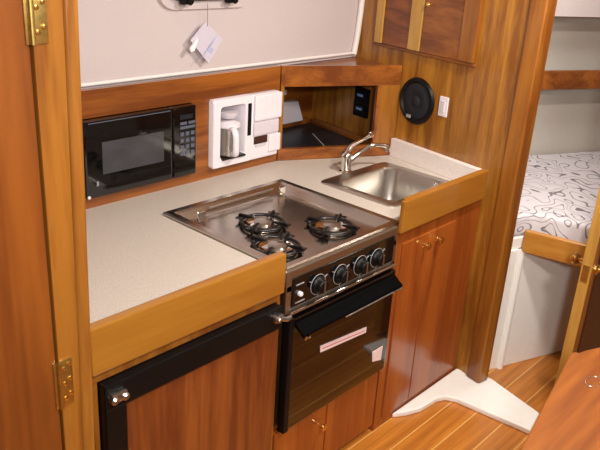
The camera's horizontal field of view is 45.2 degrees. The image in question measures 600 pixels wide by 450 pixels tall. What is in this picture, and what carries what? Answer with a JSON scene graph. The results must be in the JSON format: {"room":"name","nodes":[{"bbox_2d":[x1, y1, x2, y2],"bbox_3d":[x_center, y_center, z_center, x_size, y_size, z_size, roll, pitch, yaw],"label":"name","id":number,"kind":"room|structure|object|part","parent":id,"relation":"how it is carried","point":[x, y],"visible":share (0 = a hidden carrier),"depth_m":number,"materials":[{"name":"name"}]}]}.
{"room":"ship interior","nodes":[
{"label":"ship interior","id":0,"kind":"room"},
{"bbox_2d":[78,0,364,88],"bbox_3d":[-0.345,-0.884,2.176,0.050,0.875,1.782,22,28,38],"label":"wall","id":1,"kind":"structure","parent":0,"point":[121,41],"depth_m":2.35,"materials":[{"name":"paint"}]},
{"bbox_2d":[157,0,249,9],"bbox_3d":[-0.274,-0.805,2.255,0.056,0.255,0.410,22,28,38],"label":"portlight","id":2,"kind":"object","parent":1,"relation":"attached to","point":[167,4],"visible":1,"depth_m":2.28,"materials":[{"name":"plastic"}]},
{"bbox_2d":[189,3,222,62],"bbox_3d":[-0.298,-0.613,2.309,0.010,0.190,0.144,22,28,38],"label":"tag","id":3,"kind":"object","parent":2,"relation":"hanging from","point":[206,40],"visible":1,"depth_m":2.32,"materials":[{"name":"white paper"}]},
{"bbox_2d":[311,0,530,373],"bbox_3d":[0.348,-0.527,2.874,0.030,1.980,1.240,-13,27,-35],"label":"wall","id":4,"kind":"structure","parent":0,"point":[474,130],"depth_m":2.58,"materials":[{"name":"brown wood"}]},
{"bbox_2d":[283,100,302,123],"bbox_3d":[-0.049,-0.494,3.123,0.033,0.099,0.162,22,28,38],"label":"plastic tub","id":5,"kind":"object","parent":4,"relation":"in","point":[291,109],"visible":0.56,"depth_m":3.12,"materials":[{"name":"white plastic"}]},
{"bbox_2d":[284,86,312,122],"bbox_3d":[-0.121,-0.551,3.056,0.020,0.343,0.509,22,28,38],"label":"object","id":6,"kind":"structure","parent":4,"relation":"attached to","point":[303,95],"depth_m":3.20,"materials":[{"name":"brown wood"}]},
{"bbox_2d":[281,118,378,160],"bbox_3d":[0.056,-0.339,2.955,0.487,0.047,0.501,22,28,38],"label":"cubby shelf","id":7,"kind":"object","parent":4,"relation":"attached to","point":[303,133],"visible":0.48,"depth_m":3.04,"materials":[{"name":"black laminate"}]},
{"bbox_2d":[353,86,370,118],"bbox_3d":[0.251,-0.506,2.974,0.018,0.120,0.088,-13,27,-35],"label":"switch panel","id":8,"kind":"object","parent":4,"relation":"attached to","point":[362,95],"visible":0.98,"depth_m":2.97,"materials":[{"name":"black plastic"}]},
{"bbox_2d":[374,0,425,50],"bbox_3d":[0.388,-0.958,2.635,0.022,0.598,0.243,-13,27,-35],"label":"door","id":9,"kind":"structure","parent":4,"relation":"in","point":[399,23],"depth_m":2.71,"materials":[{"name":"brown wood"}]},
{"bbox_3d":[0.383,-0.939,2.655,0.013,0.548,0.145,-13,27,-35],"label":"panel","id":10,"kind":"part","parent":9,"relation":"part of","materials":[{"name":"red wood"}]},
{"bbox_2d":[399,77,433,124],"bbox_3d":[0.439,-0.468,2.724,0.017,0.178,0.178,-13,27,-35],"label":"speaker","id":11,"kind":"object","parent":4,"relation":"attached to","point":[416,100],"visible":1,"depth_m":2.71},
{"bbox_2d":[403,83,428,118],"bbox_3d":[0.436,-0.468,2.722,0.009,0.138,0.138,-13,27,-35],"label":"grille","id":12,"kind":"object","parent":11,"relation":"attached to","point":[415,95],"depth_m":2.72,"materials":[{"name":"plastic"}]},
{"bbox_2d":[373,42,476,66],"bbox_3d":[0.449,-0.633,2.660,0.012,0.010,0.520,-13,27,-35],"label":"trim","id":13,"kind":"structure","parent":4,"relation":"attached to","point":[375,43],"depth_m":2.63,"materials":[{"name":"brown wood"}]},
{"bbox_2d":[438,96,448,116],"bbox_3d":[0.522,-0.431,2.625,0.009,0.072,0.041,-13,27,-35],"label":"light switch","id":14,"kind":"object","parent":4,"relation":"attached to","point":[444,101],"visible":1,"depth_m":2.62,"materials":[{"name":"white plastic"}]},
{"bbox_2d":[420,0,484,62],"bbox_3d":[0.533,-0.872,2.448,0.032,0.598,0.253,-13,27,-35],"label":"door","id":15,"kind":"structure","parent":4,"relation":"in","point":[451,28],"depth_m":2.51,"materials":[{"name":"brown wood"}]},
{"bbox_3d":[0.518,-0.862,2.486,0.015,0.548,0.186,-13,27,-35],"label":"panel","id":16,"kind":"part","parent":15,"relation":"part of","materials":[{"name":"brown wood"}]},
{"bbox_2d":[392,369,538,433],"bbox_3d":[0.622,0.671,2.575,0.386,0.022,0.460,22,28,38],"label":"door sill","id":17,"kind":"structure","parent":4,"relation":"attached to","point":[487,397],"depth_m":2.63,"materials":[{"name":"white plastic"}]},
{"bbox_2d":[467,0,557,382],"bbox_3d":[0.735,-0.318,2.392,0.056,1.958,0.064,-13,27,-35],"label":"trim","id":18,"kind":"structure","parent":4,"relation":"attached to","point":[541,15],"depth_m":2.44,"materials":[{"name":"brown wood"}]},
{"bbox_2d":[340,351,561,449],"bbox_3d":[0.458,0.958,1.930,3.500,0.040,5.600,22,28,38],"label":"floor","id":19,"kind":"structure","parent":0,"point":[443,425],"depth_m":2.52,"materials":[{"name":"brown wood"}]},
{"bbox_2d":[0,0,94,449],"bbox_3d":[-1.109,-0.008,1.389,1.191,1.970,0.891,22,28,38],"label":"door frame","id":20,"kind":"structure","parent":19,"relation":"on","point":[46,388],"depth_m":1.24,"materials":[{"name":"brown wood"}]},
{"bbox_3d":[-0.700,0.203,1.047,0.024,1.825,0.718,22,28,38],"label":"door","id":21,"kind":"part","parent":20,"relation":"part of","materials":[{"name":"brown wood"}]},
{"bbox_3d":[-0.410,0.062,1.326,0.036,1.970,0.066,22,28,38],"label":"corner moulding","id":22,"kind":"part","parent":20,"relation":"part of","materials":[{"name":"brown wood"}]},
{"bbox_2d":[92,295,279,449],"bbox_3d":[-0.505,0.458,1.992,0.676,0.724,0.553,22,28,38],"label":"base cabinet","id":23,"kind":"object","parent":19,"relation":"on","point":[276,299],"visible":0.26,"depth_m":1.60,"materials":[{"name":"brown wood"}]},
{"bbox_2d":[97,303,291,449],"bbox_3d":[-0.450,0.471,1.958,0.646,0.632,0.544,22,28,38],"label":"refrigerator","id":24,"kind":"object","parent":23,"relation":"in","point":[214,390],"visible":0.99,"depth_m":1.71,"materials":[{"name":"brown wood"}]},
{"bbox_3d":[-0.247,0.568,1.812,0.036,0.568,0.470,22,28,38],"label":"door","id":25,"kind":"part","parent":24,"relation":"part of","materials":[{"name":"brown wood"}]},
{"bbox_2d":[86,138,488,376],"bbox_3d":[-0.102,-0.059,2.219,0.704,0.128,1.678,22,28,38],"label":"countertop","id":26,"kind":"structure","parent":23,"relation":"on","point":[155,281],"depth_m":1.89,"materials":[{"name":"laminate"}]},
{"bbox_2d":[81,65,280,208],"bbox_3d":[-0.502,-0.262,2.232,0.020,0.355,1.228,22,28,38],"label":"panel","id":27,"kind":"object","parent":26,"relation":"on","point":[198,90],"visible":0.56,"depth_m":2.33,"materials":[{"name":"brown wood"}]},
{"bbox_2d":[82,103,195,199],"bbox_3d":[-0.597,-0.278,2.313,0.332,0.232,0.412,22,28,38],"label":"microwave","id":28,"kind":"object","parent":27,"relation":"in","point":[128,150],"visible":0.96,"depth_m":2.19,"materials":[{"name":"black plastic"}]},
{"bbox_3d":[-0.385,-0.274,2.336,0.038,0.232,0.096,22,28,38],"label":"control panel","id":29,"kind":"part","parent":28,"relation":"part of","materials":[{"name":"black plastic"}]},
{"bbox_2d":[208,89,281,168],"bbox_3d":[-0.212,-0.349,2.552,0.102,0.238,0.324,22,28,38],"label":"coffee maker","id":30,"kind":"object","parent":27,"relation":"in","point":[258,114],"visible":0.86,"depth_m":2.53,"materials":[{"name":"white plastic"}]},
{"bbox_2d":[221,109,238,118],"bbox_3d":[-0.247,-0.381,2.477,0.072,0.022,0.072,22,28,38],"label":"basket","id":31,"kind":"object","parent":30,"relation":"on","point":[225,113],"depth_m":2.46,"materials":[{"name":"white plastic"}]},
{"bbox_2d":[220,119,240,156],"bbox_3d":[-0.236,-0.300,2.492,0.116,0.122,0.082,22,28,38],"label":"coffee carafe","id":32,"kind":"object","parent":30,"relation":"on","point":[229,131],"visible":0.91,"depth_m":2.47,"materials":[{"name":"metal"}]},
{"bbox_3d":[-0.246,-0.350,2.484,0.082,0.023,0.082,22,28,38],"label":"lid","id":33,"kind":"part","parent":32,"relation":"part of","materials":[{"name":"white plastic"}]},
{"bbox_3d":[-0.225,-0.283,2.461,0.033,0.107,0.056,-10,26,-29],"label":"handle","id":34,"kind":"part","parent":32,"relation":"part of","materials":[{"name":"white plastic"}]},
{"bbox_3d":[-0.255,-0.247,2.531,0.074,0.008,0.108,22,28,38],"label":"warming plate","id":35,"kind":"part","parent":30,"relation":"part of","materials":[{"name":"black metal"}]},
{"bbox_3d":[-0.114,-0.422,2.563,0.014,0.094,0.135,22,28,38],"label":"reservoir lid","id":36,"kind":"part","parent":30,"relation":"part of","materials":[{"name":"white plastic"}]},
{"bbox_3d":[-0.096,-0.305,2.644,0.011,0.066,0.060,22,28,38],"label":"release lever","id":37,"kind":"part","parent":30,"relation":"part of","materials":[{"name":"white plastic"}]},
{"bbox_2d":[163,179,402,433],"bbox_3d":[-0.044,0.213,2.243,0.570,0.510,0.514,22,28,38],"label":"stove","id":38,"kind":"object","parent":26,"relation":"on","point":[341,281],"visible":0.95,"depth_m":2.09,"materials":[{"name":"silver metal"}]},
{"bbox_3d":[-0.185,-0.086,2.309,0.008,0.008,0.280,22,28,38],"label":"hinge rod","id":39,"kind":"part","parent":38,"relation":"part of","materials":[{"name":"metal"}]},
{"bbox_3d":[-0.112,-0.001,2.156,0.120,0.008,0.120,22,28,38],"label":"burner","id":40,"kind":"part","parent":38,"relation":"part of","materials":[{"name":"silver metal"}]},
{"bbox_3d":[-0.065,0.064,2.002,0.120,0.008,0.120,22,28,38],"label":"burner","id":41,"kind":"part","parent":38,"relation":"part of","materials":[{"name":"silver metal"}]},
{"bbox_2d":[163,179,398,271],"bbox_3d":[-0.051,-0.014,2.172,0.512,0.026,0.512,22,28,38],"label":"cooktop","id":42,"kind":"object","parent":38,"relation":"in","point":[316,231],"depth_m":2.15,"materials":[{"name":"silver metal"}]},
{"bbox_3d":[0.057,0.163,1.932,0.025,0.050,0.050,22,28,38],"label":"knob","id":43,"kind":"part","parent":38,"relation":"part of","materials":[{"name":"black plastic"}]},
{"bbox_3d":[0.095,0.009,2.164,0.120,0.008,0.120,22,28,38],"label":"burner","id":44,"kind":"part","parent":38,"relation":"part of","materials":[{"name":"silver metal"}]},
{"bbox_3d":[0.122,0.136,2.035,0.016,0.160,0.487,22,28,38],"label":"frame","id":45,"kind":"part","parent":38,"relation":"part of","materials":[{"name":"silver metal"}]},
{"bbox_3d":[0.131,0.177,2.040,0.012,0.012,0.468,22,28,38],"label":"rail","id":46,"kind":"part","parent":38,"relation":"part of","materials":[{"name":"silver metal"}]},
{"bbox_3d":[0.115,0.355,2.116,0.024,0.358,0.474,22,28,38],"label":"oven door","id":47,"kind":"part","parent":38,"relation":"part of","materials":[{"name":"clear glass"}]},
{"bbox_3d":[0.121,0.141,1.998,0.025,0.050,0.050,22,28,38],"label":"knob","id":48,"kind":"part","parent":38,"relation":"part of","materials":[{"name":"black plastic"}]},
{"bbox_3d":[0.126,0.122,2.029,0.017,0.084,0.448,22,28,38],"label":"control panel","id":49,"kind":"part","parent":38,"relation":"part of","materials":[{"name":"black metal"}]},
{"bbox_2d":[322,330,364,348],"bbox_3d":[0.129,0.333,2.099,0.001,0.022,0.199,22,28,38],"label":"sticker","id":50,"kind":"object","parent":38,"relation":"attached to","point":[344,338],"depth_m":2.10,"materials":[{"name":"white paper"}]},
{"bbox_3d":[0.150,0.224,2.047,0.037,0.030,0.448,22,28,38],"label":"handle","id":51,"kind":"part","parent":38,"relation":"part of","materials":[{"name":"black metal"}]},
{"bbox_3d":[0.182,0.119,2.060,0.025,0.050,0.050,22,28,38],"label":"knob","id":52,"kind":"part","parent":38,"relation":"part of","materials":[{"name":"black plastic"}]},
{"bbox_3d":[0.219,0.224,2.102,0.004,0.004,0.270,22,28,38],"label":"handle trim","id":53,"kind":"part","parent":38,"relation":"part of","materials":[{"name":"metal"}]},
{"bbox_3d":[0.235,0.100,2.115,0.025,0.050,0.050,22,28,38],"label":"knob","id":54,"kind":"part","parent":38,"relation":"part of","materials":[{"name":"black plastic"}]},
{"bbox_2d":[276,65,402,160],"bbox_3d":[0.150,-0.430,2.745,0.488,0.355,0.023,-5,24,-20],"label":"panel","id":55,"kind":"object","parent":26,"relation":"on","point":[386,78],"visible":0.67,"depth_m":2.74,"materials":[{"name":"brown wood"}]},
{"bbox_3d":[0.141,-0.286,2.805,0.488,0.043,0.020,-5,24,-20],"label":"rail","id":56,"kind":"part","parent":55,"relation":"part of","materials":[{"name":"brown wood"}]},
{"bbox_3d":[0.158,-0.560,2.693,0.488,0.075,0.020,-5,24,-20],"label":"rail","id":57,"kind":"part","parent":55,"relation":"part of","materials":[{"name":"brown wood"}]},
{"bbox_2d":[339,131,389,173],"bbox_3d":[0.235,-0.271,2.654,0.201,0.139,0.061,-8,25,-27],"label":"tap","id":58,"kind":"object","parent":26,"relation":"on","point":[347,157],"visible":1,"depth_m":2.63,"materials":[{"name":"silver metal"}]},
{"bbox_3d":[0.218,-0.302,2.639,0.134,0.070,0.024,-15,28,-38],"label":"lever","id":59,"kind":"part","parent":58,"relation":"part of","materials":[{"name":"silver metal"}]},
{"bbox_3d":[0.253,-0.267,2.654,0.170,0.070,0.028,-6,24,-22],"label":"spout","id":60,"kind":"part","parent":58,"relation":"part of","materials":[{"name":"silver metal"}]},
{"bbox_2d":[321,162,447,206],"bbox_3d":[0.308,-0.082,2.574,0.324,0.154,0.386,22,28,38],"label":"sink","id":61,"kind":"object","parent":26,"relation":"in","point":[384,183],"visible":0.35,"depth_m":2.66,"materials":[{"name":"silver metal"}]},
{"bbox_2d":[272,372,377,449],"bbox_3d":[-0.124,0.561,2.412,0.621,0.262,0.498,22,28,38],"label":"base cabinet","id":62,"kind":"object","parent":19,"relation":"on","point":[339,422],"visible":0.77,"depth_m":2.26,"materials":[{"name":"brown wood"}]},
{"bbox_3d":[-0.007,0.664,2.150,0.018,0.222,0.226,22,28,38],"label":"door","id":63,"kind":"part","parent":62,"relation":"part of","materials":[{"name":"brown wood"}]},
{"bbox_3d":[0.068,0.610,2.179,0.025,0.022,0.022,22,28,38],"label":"knob","id":64,"kind":"part","parent":62,"relation":"part of","materials":[{"name":"gold metal"}]},
{"bbox_3d":[0.159,0.605,2.321,0.018,0.222,0.254,22,28,38],"label":"door","id":65,"kind":"part","parent":62,"relation":"part of","materials":[{"name":"brown wood"}]},
{"bbox_2d":[368,199,481,430],"bbox_3d":[0.276,0.206,2.716,0.626,0.736,0.630,22,28,38],"label":"base cabinet","id":66,"kind":"object","parent":19,"relation":"on","point":[433,260],"visible":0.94,"depth_m":2.48,"materials":[{"name":"brown wood"}]},
{"bbox_3d":[0.346,0.339,2.411,0.021,0.653,0.154,22,28,38],"label":"door","id":67,"kind":"part","parent":66,"relation":"part of","materials":[{"name":"brown wood"}]},
{"bbox_3d":[0.421,0.624,2.644,0.018,0.035,0.524,22,28,38],"label":"rail","id":68,"kind":"part","parent":66,"relation":"part of","materials":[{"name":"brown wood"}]},
{"bbox_3d":[0.410,0.066,2.318,0.025,0.023,0.023,22,28,38],"label":"knob","id":69,"kind":"part","parent":66,"relation":"part of","materials":[{"name":"gold metal"}]},
{"bbox_3d":[0.452,0.301,2.519,0.021,0.653,0.153,22,28,38],"label":"door","id":70,"kind":"part","parent":66,"relation":"part of","materials":[{"name":"brown wood"}]},
{"bbox_3d":[0.461,-0.020,2.381,0.018,0.044,0.524,22,28,38],"label":"rail","id":71,"kind":"part","parent":66,"relation":"part of","materials":[{"name":"brown wood"}]},
{"bbox_3d":[0.461,0.048,2.371,0.025,0.023,0.023,22,28,38],"label":"knob","id":72,"kind":"part","parent":66,"relation":"part of","materials":[{"name":"gold metal"}]},
{"bbox_2d":[489,229,586,369],"bbox_3d":[1.050,0.079,3.329,1.014,0.600,1.429,22,28,38],"label":"bed base","id":73,"kind":"object","parent":19,"relation":"on","point":[541,282],"visible":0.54,"depth_m":2.82,"materials":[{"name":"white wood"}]},
{"bbox_3d":[0.812,0.329,2.783,0.028,0.520,0.028,22,28,38],"label":"corner post","id":74,"kind":"part","parent":73,"relation":"part of","materials":[{"name":"white wood"}]},
{"bbox_2d":[514,151,599,242],"bbox_3d":[1.054,-0.206,3.196,0.994,0.095,1.372,22,28,38],"label":"mattress","id":75,"kind":"object","parent":73,"relation":"on","point":[559,195],"visible":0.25,"depth_m":2.87,"materials":[{"name":"fabric"}]},
{"bbox_2d":[521,347,599,449],"bbox_3d":[0.793,0.793,1.402,0.860,0.701,1.300,22,28,38],"label":"table","id":76,"kind":"object","parent":19,"relation":"on","point":[569,419],"visible":1,"depth_m":1.46,"materials":[{"name":"brown wood"}]},
{"bbox_2d":[555,187,599,382],"bbox_3d":[1.157,-0.239,2.425,0.141,1.820,0.628,22,28,38],"label":"door","id":77,"kind":"structure","parent":19,"relation":"on","point":[583,330],"depth_m":2.40,"materials":[{"name":"brown wood"}]},
{"bbox_3d":[0.929,0.115,2.394,0.054,0.044,0.044,22,28,38],"label":"knob","id":78,"kind":"part","parent":77,"relation":"part of","materials":[{"name":"gold metal"}]},
{"bbox_3d":[0.926,0.159,2.338,0.022,0.060,0.002,22,28,38],"label":"latch plate","id":79,"kind":"part","parent":77,"relation":"part of","materials":[{"name":"gold metal"}]},
{"bbox_3d":[1.182,-0.245,2.418,0.004,1.700,0.560,22,28,38],"label":"inset panel","id":80,"kind":"part","parent":77,"relation":"part of","materials":[{"name":"brown wood"}]},
{"bbox_3d":[1.007,0.147,2.358,0.051,0.040,0.090,22,28,38],"label":"lever handle","id":81,"kind":"part","parent":77,"relation":"part of","materials":[{"name":"gold metal"}]},
{"bbox_2d":[529,16,599,154],"bbox_3d":[1.181,-0.662,3.335,1.865,1.980,0.030,-5,24,-20],"label":"wall","id":82,"kind":"structure","parent":0,"point":[567,120],"depth_m":3.38,"materials":[{"name":"white paint"}]},
{"bbox_2d":[541,70,599,89],"bbox_3d":[1.240,-0.670,3.267,1.500,0.083,0.121,-5,24,-20],"label":"shelf","id":83,"kind":"object","parent":82,"relation":"attached to","point":[552,79],"visible":0.23,"depth_m":3.19,"materials":[{"name":"brown wood"}]},
{"bbox_2d":[555,0,599,16],"bbox_3d":[1.279,-1.229,3.030,1.600,0.670,0.139,-5,24,-20],"label":"locker","id":84,"kind":"object","parent":82,"relation":"attached to","point":[568,8],"visible":0.33,"depth_m":3.04,"materials":[{"name":"plastic"}]},
{"bbox_3d":[-1.374,0.131,2.161,0.040,1.100,3.840,22,28,38],"label":"wall","id":85,"kind":"structure","parent":0,"visible":0},
{"bbox_2d":[291,57,385,64],"bbox_3d":[-0.404,-0.509,2.433,0.672,0.015,1.840,22,28,38],"label":"shelf","id":86,"kind":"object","parent":85,"relation":"attached to","point":[349,60],"depth_m":2.82,"materials":[{"name":"brown wood"}]}
]}

